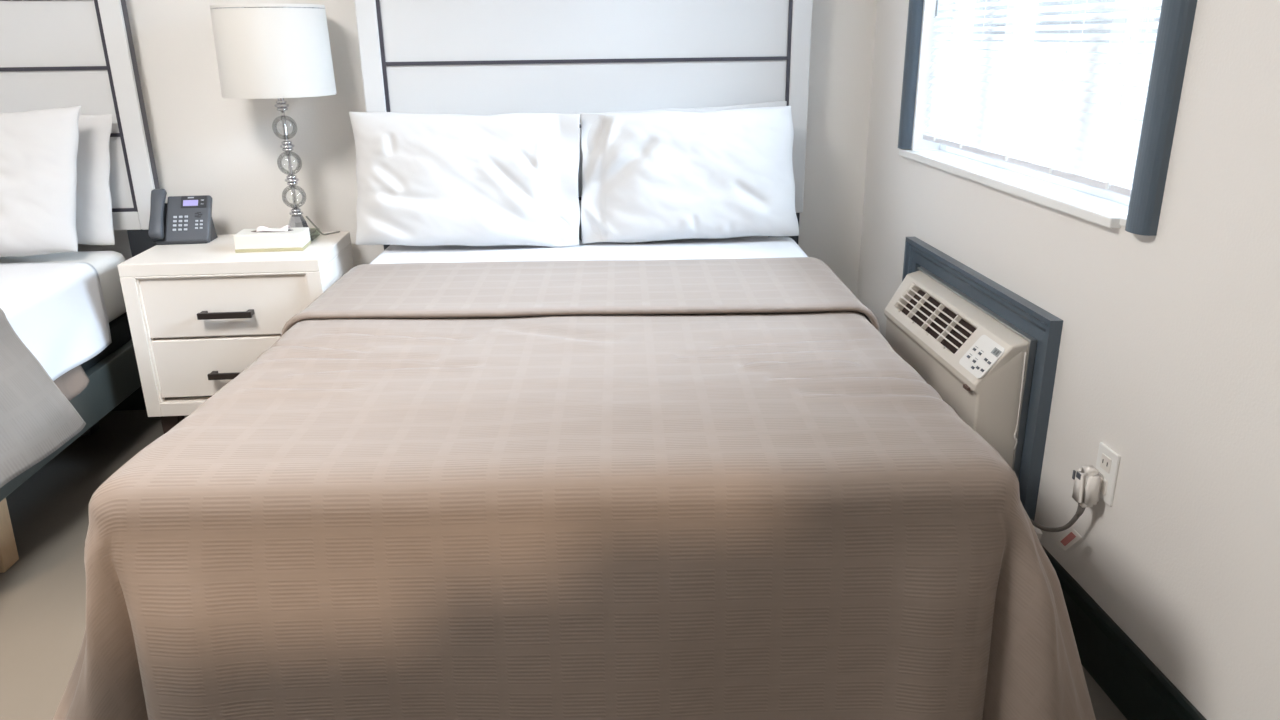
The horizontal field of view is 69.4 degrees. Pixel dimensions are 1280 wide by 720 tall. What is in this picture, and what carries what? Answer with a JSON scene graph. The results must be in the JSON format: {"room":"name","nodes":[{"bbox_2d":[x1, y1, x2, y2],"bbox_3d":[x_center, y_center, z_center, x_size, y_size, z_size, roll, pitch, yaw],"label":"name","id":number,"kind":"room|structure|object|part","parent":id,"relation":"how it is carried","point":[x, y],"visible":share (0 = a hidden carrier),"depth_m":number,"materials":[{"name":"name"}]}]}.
{"room":"hotel room","nodes":[
{"label":"hotel room","id":0,"kind":"room"},
{"bbox_2d":[78,0,876,296],"bbox_3d":[-1.463,-1.029,3.186,5.000,2.500,0.100,-2,19,-4],"label":"wall","id":1,"kind":"structure","parent":0,"point":[204,142],"depth_m":3.26,"materials":[{"name":"paint"}]},
{"bbox_2d":[111,386,145,410],"bbox_3d":[-1.494,0.101,3.514,4.700,0.150,0.018,-2,19,-4],"label":"baseboard","id":2,"kind":"structure","parent":1,"relation":"attached to","point":[135,401],"depth_m":3.49,"materials":[{"name":"black"}]},
{"bbox_2d":[0,410,1126,719],"bbox_3d":[-1.234,1.100,1.025,5.000,0.100,5.600,-2,19,-4],"label":"floor","id":3,"kind":"structure","parent":0,"point":[43,593],"depth_m":2.42,"materials":[{"name":"carpet"}]},
{"bbox_2d":[0,312,141,572],"bbox_3d":[-2.407,0.348,2.414,1.496,0.430,1.850,-2,19,-4],"label":"platform bed","id":4,"kind":"object","parent":3,"relation":"on","point":[113,375],"visible":0.43,"depth_m":2.92,"materials":[{"name":"black wood"}]},
{"bbox_3d":[-1.707,0.456,2.430,0.080,0.200,0.070,-2,19,-4],"label":"leg","id":5,"kind":"part","parent":4,"relation":"part of","materials":[{"name":"brown wood"}]},
{"bbox_2d":[0,251,126,321],"bbox_3d":[-2.410,0.043,2.307,1.450,0.218,1.830,-2,19,-4],"label":"mattress","id":6,"kind":"object","parent":4,"relation":"on","point":[105,263],"visible":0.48,"depth_m":3.06,"materials":[{"name":"white fabric"}]},
{"bbox_2d":[0,106,80,256],"bbox_3d":[-2.171,-0.544,2.914,0.824,0.473,0.186,-1,19,-1],"label":"pillow","id":7,"kind":"object","parent":6,"relation":"on","point":[39,148],"visible":1,"depth_m":2.89,"materials":[{"name":"white fabric"}]},
{"bbox_2d":[0,308,85,487],"bbox_3d":[-2.381,0.229,1.990,1.665,0.432,1.267,-2,19,-4],"label":"bedspread","id":8,"kind":"object","parent":6,"relation":"on","point":[36,418],"visible":1,"depth_m":2.44,"materials":[{"name":"grey fabric"}]},
{"bbox_2d":[0,261,111,400],"bbox_3d":[-2.417,-0.015,2.603,1.561,0.337,0.715,-2,19,-4],"label":"sheet","id":9,"kind":"object","parent":6,"relation":"on","point":[57,310],"visible":0.71,"depth_m":2.73,"materials":[{"name":"white fabric"}]},
{"bbox_2d":[76,115,114,244],"bbox_3d":[-2.119,-0.589,3.054,0.772,0.429,0.102,-2,19,-5],"label":"pillow","id":10,"kind":"object","parent":6,"relation":"on","point":[94,223],"visible":0.3,"depth_m":3.06,"materials":[{"name":"white fabric"}]},
{"bbox_3d":[-1.680,0.267,2.456,0.036,0.150,1.830,-2,19,-4],"label":"rail","id":11,"kind":"part","parent":4,"relation":"part of","materials":[{"name":"grey"}]},
{"bbox_3d":[-1.976,0.165,3.273,0.070,0.200,0.070,-2,19,-4],"label":"leg","id":12,"kind":"part","parent":4,"relation":"part of","materials":[{"name":"grey wood"}]},
{"bbox_2d":[0,0,159,256],"bbox_3d":[-2.428,-0.612,3.116,1.528,1.780,0.045,-2,19,-4],"label":"headboard","id":13,"kind":"object","parent":3,"relation":"on","point":[54,53],"visible":0.56,"depth_m":3.04,"materials":[{"name":"white painted wood"},{"name":"dark gray trim"}]},
{"bbox_3d":[-2.432,-0.939,3.006,1.389,0.970,0.028,-2,19,-4],"label":"panel","id":14,"kind":"part","parent":13,"relation":"part of","materials":[{"name":"white"}]},
{"bbox_3d":[-2.426,-0.462,3.168,1.389,0.064,0.040,-2,19,-4],"label":"rail","id":15,"kind":"part","parent":13,"relation":"part of","materials":[{"name":"white"}]},
{"bbox_3d":[-1.726,-0.127,3.342,0.110,0.700,0.028,-2,19,-4],"label":"leg","id":16,"kind":"part","parent":13,"relation":"part of","materials":[{"name":"grey wood"}]},
{"bbox_2d":[117,231,353,433],"bbox_3d":[-1.314,-0.054,3.159,0.606,0.672,0.472,-2,19,-4],"label":"nightstand","id":17,"kind":"object","parent":3,"relation":"on","point":[199,315],"visible":0.63,"depth_m":2.93,"materials":[{"name":"beige paint"}]},
{"bbox_3d":[-1.552,0.243,3.086,0.056,0.166,0.050,-2,19,-4],"label":"leg","id":18,"kind":"part","parent":17,"relation":"part of","materials":[{"name":"grey wood"}]},
{"bbox_2d":[148,189,216,244],"bbox_3d":[-1.555,-0.485,3.117,0.193,0.178,0.134,-3,19,-6],"label":"desk telephone","id":19,"kind":"object","parent":17,"relation":"on","point":[183,219],"visible":1,"depth_m":3.12,"materials":[{"name":"grey plastic"}]},
{"bbox_3d":[-1.300,0.017,2.995,0.506,0.194,0.033,-2,19,-4],"label":"drawer","id":20,"kind":"part","parent":17,"relation":"part of","materials":[{"name":"beige paint"}]},
{"bbox_3d":[-1.300,-0.070,2.953,0.516,0.414,0.024,-2,19,-4],"label":"drawer moulding","id":21,"kind":"part","parent":17,"relation":"part of","materials":[{"name":"beige paint"}]},
{"bbox_3d":[-1.297,0.046,2.967,0.164,0.020,0.042,-2,19,-4],"label":"handle","id":22,"kind":"part","parent":17,"relation":"part of","materials":[{"name":"brown metal"}]},
{"bbox_3d":[-1.302,-0.172,2.929,0.506,0.192,0.033,-2,19,-4],"label":"drawer","id":23,"kind":"part","parent":17,"relation":"part of","materials":[{"name":"beige paint"}]},
{"bbox_3d":[-1.299,-0.144,2.901,0.164,0.020,0.042,-2,19,-4],"label":"handle","id":24,"kind":"part","parent":17,"relation":"part of","materials":[{"name":"brown metal"}]},
{"bbox_3d":[-1.319,-0.357,3.068,0.606,0.040,0.444,-2,19,-4],"label":"panel","id":25,"kind":"part","parent":17,"relation":"part of","materials":[{"name":"beige paint"}]},
{"bbox_2d":[233,225,310,252],"bbox_3d":[-1.202,-0.402,3.022,0.213,0.072,0.113,-2,19,-5],"label":"tissue box","id":26,"kind":"object","parent":17,"relation":"on","point":[286,238],"visible":1,"depth_m":2.98,"materials":[{"name":"white cardboard"}]},
{"bbox_2d":[210,4,339,240],"bbox_3d":[-1.173,-0.770,3.050,0.351,0.748,0.351,-2,19,-4],"label":"table lamp","id":27,"kind":"object","parent":17,"relation":"on","point":[264,51],"visible":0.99,"depth_m":2.85,"materials":[{"name":"white fabric"}]},
{"bbox_3d":[-1.176,-0.993,2.972,0.351,0.274,0.351,-2,19,-4],"label":"lamp shade","id":28,"kind":"part","parent":27,"relation":"part of","materials":[{"name":"fabric"}]},
{"bbox_3d":[-1.172,-0.693,3.077,0.012,0.534,0.012,-2,19,-4],"label":"stem","id":29,"kind":"part","parent":27,"relation":"part of","materials":[{"name":"silver metal"}]},
{"bbox_3d":[-1.100,-0.471,3.211,0.012,0.076,0.119,17,26,41],"label":"cord","id":30,"kind":"part","parent":27,"relation":"part of","materials":[{"name":"grey plastic"}]},
{"bbox_2d":[354,0,812,249],"bbox_3d":[-0.170,-0.695,3.273,1.528,1.780,0.045,-2,19,-4],"label":"headboard","id":31,"kind":"object","parent":3,"relation":"on","point":[464,57],"visible":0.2,"depth_m":3.14,"materials":[{"name":"white painted wood"},{"name":"charcoal wood trim"}]},
{"bbox_3d":[0.532,-0.210,3.499,0.110,0.700,0.028,-2,19,-4],"label":"leg","id":32,"kind":"part","parent":31,"relation":"part of","materials":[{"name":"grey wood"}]},
{"bbox_3d":[-0.145,0.317,2.529,1.400,0.360,1.810,-1,19,-1],"label":"platform bed","id":33,"kind":"object","parent":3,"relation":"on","visible":0},
{"bbox_3d":[-0.148,0.022,2.431,1.424,0.262,1.830,-1,19,-1],"label":"mattress","id":34,"kind":"object","parent":33,"relation":"on","visible":0},
{"bbox_2d":[53,257,1095,719],"bbox_3d":[-0.131,0.236,2.226,1.973,0.631,1.566,-1,19,-1],"label":"bedspread","id":35,"kind":"object","parent":34,"relation":"on","point":[682,489],"visible":1,"depth_m":1.57,"materials":[{"name":"beige fabric"}]},
{"bbox_2d":[370,237,807,263],"bbox_3d":[-0.158,-0.081,2.907,1.537,0.423,0.885,-1,19,-1],"label":"sheet","id":36,"kind":"object","parent":34,"relation":"on","point":[744,247],"visible":0.16,"depth_m":3.07,"materials":[{"name":"white fabric"}]},
{"bbox_2d":[349,112,579,246],"bbox_3d":[-0.577,-0.596,3.072,0.759,0.449,0.180,-1,19,0],"label":"pillow","id":37,"kind":"object","parent":36,"relation":"on","point":[511,178],"visible":1,"depth_m":3.03,"materials":[{"name":"white fabric"}]},
{"bbox_2d":[578,101,786,123],"bbox_3d":[0.159,-0.663,3.238,0.735,0.458,0.071,-3,19,-6],"label":"pillow","id":38,"kind":"object","parent":36,"relation":"on","point":[776,103],"visible":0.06,"depth_m":3.19,"materials":[{"name":"white fabric"}]},
{"bbox_2d":[581,106,798,243],"bbox_3d":[0.171,-0.622,3.122,0.749,0.443,0.181,-1,19,-1],"label":"pillow","id":39,"kind":"object","parent":36,"relation":"on","point":[657,175],"visible":1,"depth_m":3.08,"materials":[{"name":"white fabric"}]},
{"bbox_2d":[857,0,1279,719],"bbox_3d":[1.118,-0.214,0.761,0.150,2.500,5.400,-2,19,-4],"label":"wall","id":40,"kind":"structure","parent":0,"point":[1169,354],"depth_m":1.70,"materials":[{"name":"paint"}]},
{"bbox_2d":[884,267,1036,479],"bbox_3d":[0.917,0.027,2.584,0.296,0.410,0.750,-2,19,-4],"label":"air conditioner","id":41,"kind":"object","parent":40,"relation":"attached to","point":[979,363],"visible":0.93,"depth_m":2.34,"materials":[{"name":"beige plastic"}]},
{"bbox_2d":[897,287,975,353],"bbox_3d":[0.825,-0.116,2.583,0.076,0.086,0.452,-2,19,-4],"label":"grille","id":42,"kind":"object","parent":41,"relation":"attached to","point":[936,319],"depth_m":2.57,"materials":[{"name":"grey plastic"}]},
{"bbox_3d":[0.837,-0.009,2.263,0.060,0.076,0.127,-2,19,-4],"label":"control panel","id":43,"kind":"part","parent":41,"relation":"part of","materials":[{"name":"white plastic"}]},
{"bbox_2d":[902,237,1062,520],"bbox_3d":[0.907,0.015,2.615,0.030,0.545,0.937,-2,19,-4],"label":"surround","id":44,"kind":"object","parent":40,"relation":"attached to","point":[1045,327],"visible":0.52,"depth_m":2.23,"materials":[{"name":"blue wood"}]},
{"bbox_3d":[0.905,-0.209,2.536,0.030,0.070,0.937,-2,19,-4],"label":"rail","id":45,"kind":"part","parent":44,"relation":"part of","materials":[{"name":"blue stone"}]},
{"bbox_2d":[898,0,1196,235],"bbox_3d":[0.972,-1.036,2.193,0.182,1.233,1.374,-2,19,-4],"label":"window","id":46,"kind":"structure","parent":40,"relation":"in","point":[1139,214],"depth_m":2.13,"materials":[{"name":"white glass"}]},
{"bbox_3d":[0.847,-1.257,2.797,0.032,1.208,0.071,-2,19,-4],"label":"casing","id":47,"kind":"part","parent":46,"relation":"part of","materials":[{"name":"blue stone"}]},
{"bbox_3d":[0.981,-0.473,2.419,0.174,0.022,1.287,-2,19,-4],"label":"sill","id":48,"kind":"part","parent":46,"relation":"part of","materials":[{"name":"white paint"}]},
{"bbox_3d":[1.023,-1.009,2.207,0.060,1.128,1.208,-2,19,-4],"label":"sash","id":49,"kind":"part","parent":46,"relation":"part of","materials":[{"name":"white plastic"}]},
{"bbox_2d":[923,0,1161,197],"bbox_3d":[0.944,-1.022,2.200,0.047,1.091,1.190,-2,19,-4],"label":"window blind","id":50,"kind":"object","parent":46,"relation":"attached to","point":[1101,145],"visible":0.91,"depth_m":2.19,"materials":[{"name":"plastic"}]},
{"bbox_3d":[0.956,-0.515,2.377,0.024,0.018,1.190,-2,19,-4],"label":"rail","id":51,"kind":"part","parent":50,"relation":"part of","materials":[{"name":"white plastic"}]},
{"bbox_3d":[1.022,-1.010,2.206,0.006,1.030,1.112,-2,19,-4],"label":"pane","id":52,"kind":"part","parent":46,"relation":"part of","materials":[{"name":"clear glass"}]},
{"bbox_3d":[0.948,-0.823,1.573,0.032,1.223,0.071,-2,19,-4],"label":"casing","id":53,"kind":"part","parent":46,"relation":"part of","materials":[{"name":"blue stone"}]},
{"bbox_2d":[1030,465,1102,550],"bbox_3d":[0.896,0.321,2.337,0.064,0.441,0.749,-3,19,-6],"label":"plug","id":54,"kind":"object","parent":40,"relation":"attached to","point":[1088,479],"visible":0.73,"depth_m":1.95,"materials":[{"name":"white plastic"}]},
{"bbox_3d":[0.897,0.356,2.361,0.049,0.360,0.727,-2,19,-4],"label":"cord","id":55,"kind":"part","parent":54,"relation":"part of","materials":[{"name":"grey plastic"}]},
{"bbox_2d":[1060,532,1075,545],"bbox_3d":[0.931,0.389,2.009,0.002,0.040,0.037,-9,21,-23],"label":"print","id":56,"kind":"object","parent":54,"relation":"attached to","point":[1069,539],"depth_m":2.01,"materials":[{"name":"red"}]},
{"bbox_2d":[1096,442,1119,505],"bbox_3d":[0.973,0.239,1.934,0.009,0.116,0.072,-2,19,-4],"label":"wall outlet","id":57,"kind":"object","parent":40,"relation":"attached to","point":[1108,461],"visible":0.86,"depth_m":1.92,"materials":[{"name":"white paint"}]},
{"bbox_2d":[1100,453,1111,494],"bbox_3d":[0.971,0.239,1.934,0.004,0.082,0.034,-2,19,-4],"label":"socket","id":58,"kind":"object","parent":57,"relation":"attached to","point":[1105,458],"depth_m":1.92,"materials":[{"name":"white plastic"}]},
{"bbox_2d":[1041,544,1206,719],"bbox_3d":[1.049,0.901,1.133,0.018,0.150,5.380,-2,19,-4],"label":"baseboard","id":59,"kind":"structure","parent":40,"relation":"attached to","point":[1137,687],"depth_m":1.89,"materials":[{"name":"black"}]}
]}

